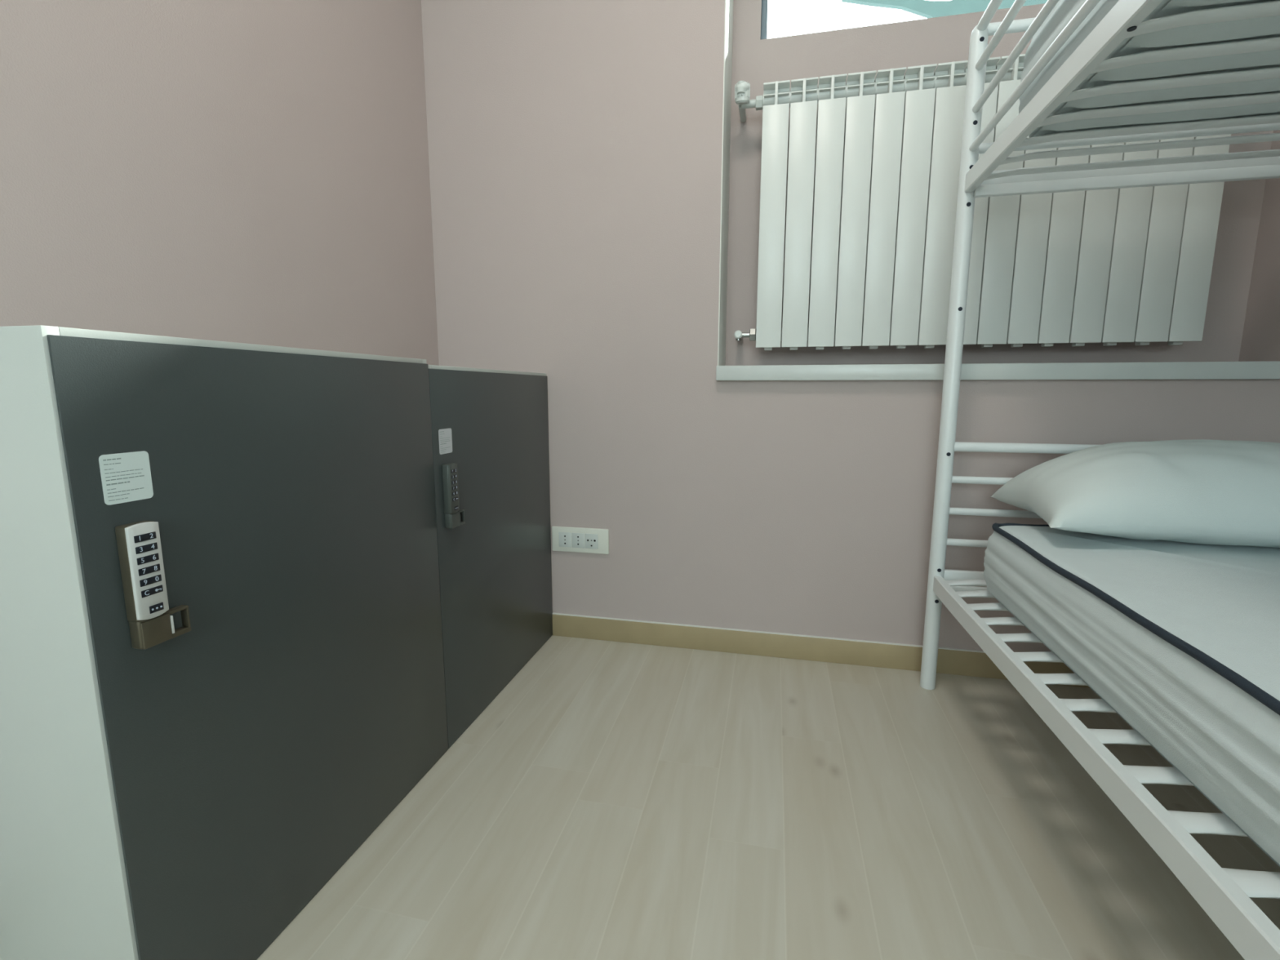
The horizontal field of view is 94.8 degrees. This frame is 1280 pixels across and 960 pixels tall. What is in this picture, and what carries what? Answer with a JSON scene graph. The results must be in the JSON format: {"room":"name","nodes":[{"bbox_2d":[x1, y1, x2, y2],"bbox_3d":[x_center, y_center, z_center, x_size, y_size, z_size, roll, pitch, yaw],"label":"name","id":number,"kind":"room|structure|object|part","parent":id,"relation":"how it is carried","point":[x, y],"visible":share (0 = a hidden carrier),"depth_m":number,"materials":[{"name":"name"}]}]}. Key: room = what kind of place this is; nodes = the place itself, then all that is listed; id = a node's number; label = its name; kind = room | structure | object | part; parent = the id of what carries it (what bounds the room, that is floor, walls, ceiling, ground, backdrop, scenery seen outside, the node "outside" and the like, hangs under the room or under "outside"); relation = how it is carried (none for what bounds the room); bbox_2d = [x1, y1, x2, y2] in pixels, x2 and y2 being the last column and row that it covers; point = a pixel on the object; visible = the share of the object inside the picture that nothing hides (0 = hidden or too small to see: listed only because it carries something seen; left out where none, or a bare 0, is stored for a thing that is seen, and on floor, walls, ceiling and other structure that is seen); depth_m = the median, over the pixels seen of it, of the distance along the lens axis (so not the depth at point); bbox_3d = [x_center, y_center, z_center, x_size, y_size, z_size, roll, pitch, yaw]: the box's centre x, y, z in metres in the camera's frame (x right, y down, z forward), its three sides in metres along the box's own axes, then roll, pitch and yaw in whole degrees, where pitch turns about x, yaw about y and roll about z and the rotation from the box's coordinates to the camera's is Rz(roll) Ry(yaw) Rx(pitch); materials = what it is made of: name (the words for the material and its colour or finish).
{"room":"dormitory","nodes":[
{"label":"dormitory","id":0,"kind":"room"},
{"bbox_2d":[0,0,439,365],"bbox_3d":[-1.279,-0.455,-0.363,0.120,2.700,5.820,2,9,13],"label":"wall","id":1,"kind":"structure","parent":0,"point":[246,171],"depth_m":1.20,"materials":[{"name":"pink paint"}]},
{"bbox_2d":[256,635,1279,959],"bbox_3d":[0.052,0.986,-0.450,2.854,0.120,5.820,2,9,13],"label":"floor","id":2,"kind":"structure","parent":0,"point":[613,800],"depth_m":1.14,"materials":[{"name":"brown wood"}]},
{"bbox_2d":[0,324,448,959],"bbox_3d":[-0.713,0.236,1.041,0.415,0.912,0.689,2,9,13],"label":"locker","id":3,"kind":"object","parent":2,"relation":"on","point":[222,663],"visible":1,"depth_m":0.78,"materials":[{"name":"white laminate"}]},
{"bbox_3d":[-0.800,0.285,0.719,0.390,0.912,0.016,2,9,13],"label":"panel","id":4,"kind":"part","parent":3,"relation":"part of","materials":[{"name":"white laminate"}]},
{"bbox_3d":[-0.580,0.178,0.717,0.011,0.034,0.057,2,9,13],"label":"pull handle","id":5,"kind":"part","parent":3,"relation":"part of","materials":[{"name":"brown metal"}]},
{"bbox_3d":[-0.725,-0.207,0.976,0.390,0.016,0.657,2,9,13],"label":"panel","id":6,"kind":"part","parent":3,"relation":"part of","materials":[{"name":"white laminate"}]},
{"bbox_2d":[428,364,552,748],"bbox_3d":[-0.561,0.141,1.704,0.415,0.902,0.684,2,9,13],"label":"locker","id":7,"kind":"object","parent":2,"relation":"on","point":[490,428],"visible":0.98,"depth_m":1.56,"materials":[{"name":"grey laminate"}]},
{"bbox_3d":[-0.429,0.091,1.376,0.011,0.034,0.057,2,9,13],"label":"pull handle","id":8,"kind":"part","parent":7,"relation":"part of","materials":[{"name":"grey metal"}]},
{"bbox_3d":[-0.573,-0.298,1.641,0.390,0.016,0.652,2,9,13],"label":"panel","id":9,"kind":"part","parent":7,"relation":"part of","materials":[{"name":"white laminate"}]},
{"bbox_2d":[920,0,1279,959],"bbox_3d":[1.068,-0.100,0.528,0.967,1.735,1.994,2,9,13],"label":"bunk bed","id":10,"kind":"object","parent":2,"relation":"on","point":[1224,894],"visible":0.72,"depth_m":1.14,"materials":[{"name":"white metal"}]},
{"bbox_3d":[0.833,-0.259,1.572,0.040,1.735,0.040,2,9,13],"label":"post","id":11,"kind":"part","parent":10,"relation":"part of","materials":[{"name":"white metal"}]},
{"bbox_3d":[1.284,0.283,1.551,0.903,0.036,0.018,2,9,13],"label":"rail","id":12,"kind":"part","parent":10,"relation":"part of","materials":[{"name":"white metal"}]},
{"bbox_3d":[1.284,0.187,1.536,0.903,0.020,0.017,2,9,13],"label":"rail","id":13,"kind":"part","parent":10,"relation":"part of","materials":[{"name":"white metal"}]},
{"bbox_3d":[1.284,0.014,1.510,0.903,0.020,0.017,2,9,13],"label":"rail","id":14,"kind":"part","parent":10,"relation":"part of","materials":[{"name":"white metal"}]},
{"bbox_3d":[0.618,-0.961,0.501,0.023,0.023,1.926,2,9,13],"label":"guard rail","id":15,"kind":"part","parent":10,"relation":"part of","materials":[{"name":"white metal"}]},
{"bbox_3d":[1.284,0.100,1.523,0.903,0.020,0.017,2,9,13],"label":"rail","id":16,"kind":"part","parent":10,"relation":"part of","materials":[{"name":"white metal"}]},
{"bbox_3d":[0.618,-0.872,0.514,0.019,0.019,1.926,2,9,13],"label":"guard rail","id":17,"kind":"part","parent":10,"relation":"part of","materials":[{"name":"white metal"}]},
{"bbox_3d":[1.285,-1.087,1.342,0.903,0.026,0.022,2,9,13],"label":"rail","id":18,"kind":"part","parent":10,"relation":"part of","materials":[{"name":"white metal"}]},
{"bbox_3d":[0.618,-0.776,0.529,0.017,0.017,1.926,2,9,13],"label":"guard rail","id":19,"kind":"part","parent":10,"relation":"part of","materials":[{"name":"white metal"}]},
{"bbox_3d":[1.284,-0.075,1.496,0.903,0.026,0.022,2,9,13],"label":"rail","id":20,"kind":"part","parent":10,"relation":"part of","materials":[{"name":"white metal"}]},
{"bbox_3d":[0.617,-0.687,0.543,0.017,0.017,1.926,2,9,13],"label":"guard rail","id":21,"kind":"part","parent":10,"relation":"part of","materials":[{"name":"white metal"}]},
{"bbox_3d":[0.617,-0.607,0.555,0.021,0.046,1.920,2,9,13],"label":"rail","id":22,"kind":"part","parent":10,"relation":"part of","materials":[{"name":"white metal"}]},
{"bbox_3d":[0.630,0.430,0.710,0.032,0.046,1.920,2,9,12],"label":"rail","id":23,"kind":"part","parent":10,"relation":"part of","materials":[{"name":"white metal"}]},
{"bbox_3d":[1.285,-0.818,1.383,0.903,0.024,0.020,2,9,13],"label":"rail","id":24,"kind":"part","parent":10,"relation":"part of","materials":[{"name":"white metal"}]},
{"bbox_3d":[1.285,-0.745,1.394,0.903,0.036,0.018,2,9,13],"label":"rail","id":25,"kind":"part","parent":10,"relation":"part of","materials":[{"name":"white metal"}]},
{"bbox_2d":[983,523,1279,866],"bbox_3d":[1.071,0.331,0.533,0.864,0.180,1.790,2,9,13],"label":"mattress","id":26,"kind":"object","parent":10,"relation":"on","point":[1180,640],"visible":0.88,"depth_m":0.86,"materials":[{"name":"fabric"}]},
{"bbox_2d":[988,439,1279,547],"bbox_3d":[1.263,0.019,1.293,0.760,0.213,0.430,2,9,16],"label":"pillow","id":27,"kind":"object","parent":26,"relation":"on","point":[1206,491],"visible":1,"depth_m":1.18,"materials":[{"name":"fabric"}]},
{"bbox_2d":[1018,0,1279,137],"bbox_3d":[1.044,-0.680,0.346,0.905,0.224,1.715,2,9,13],"label":"mattress","id":28,"kind":"object","parent":10,"relation":"on","point":[1064,11],"visible":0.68,"depth_m":0.99,"materials":[{"name":"fabric"}]},
{"bbox_2d":[421,0,1279,652],"bbox_3d":[0.639,-0.795,1.883,2.614,2.700,0.460,2,9,13],"label":"wall","id":29,"kind":"structure","parent":0,"point":[575,146],"depth_m":1.81,"materials":[{"name":"pink paint"}]},
{"bbox_2d":[551,525,608,554],"bbox_3d":[-0.200,0.201,1.983,0.200,0.086,0.011,2,9,13],"label":"wall socket","id":30,"kind":"object","parent":29,"relation":"attached to","point":[565,539],"visible":1,"depth_m":1.98,"materials":[{"name":"white plastic"}]},
{"bbox_2d":[717,0,733,365],"bbox_3d":[0.268,-1.139,1.807,0.003,1.559,0.250,2,9,13],"label":"trim","id":31,"kind":"structure","parent":29,"relation":"attached to","point":[728,28],"depth_m":1.82,"materials":[{"name":"white paint"}]},
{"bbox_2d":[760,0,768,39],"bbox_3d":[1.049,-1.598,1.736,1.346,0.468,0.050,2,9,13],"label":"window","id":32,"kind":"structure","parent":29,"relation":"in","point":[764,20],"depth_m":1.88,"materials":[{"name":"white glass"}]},
{"bbox_2d":[551,613,1089,688],"bbox_3d":[0.778,0.542,1.811,2.220,0.078,0.010,2,9,13],"label":"baseboard","id":33,"kind":"structure","parent":29,"relation":"attached to","point":[962,663],"depth_m":1.88,"materials":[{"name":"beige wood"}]},
{"bbox_2d":[733,53,1231,350],"bbox_3d":[0.924,-0.796,1.751,1.284,0.792,0.158,2,9,13],"label":"radiator","id":34,"kind":"object","parent":29,"relation":"attached to","point":[1112,266],"visible":0.73,"depth_m":1.70,"materials":[{"name":"metal"}]},
{"bbox_2d":[715,360,1279,380],"bbox_3d":[1.074,-0.316,1.734,1.668,0.044,0.275,2,9,13],"label":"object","id":35,"kind":"structure","parent":29,"relation":"attached to","point":[1268,370],"depth_m":1.60,"materials":[{"name":"white stone"}]},
{"label":"outside","id":36,"kind":"structure","parent":0,"visible":0},
{"bbox_2d":[841,0,1047,18],"bbox_3d":[1.663,-2.473,3.244,1.070,0.510,0.040,2,9,13],"label":"awning","id":37,"kind":"object","parent":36,"point":[927,9],"visible":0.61,"depth_m":3.22,"materials":[{"name":"teal fabric"}]}
]}

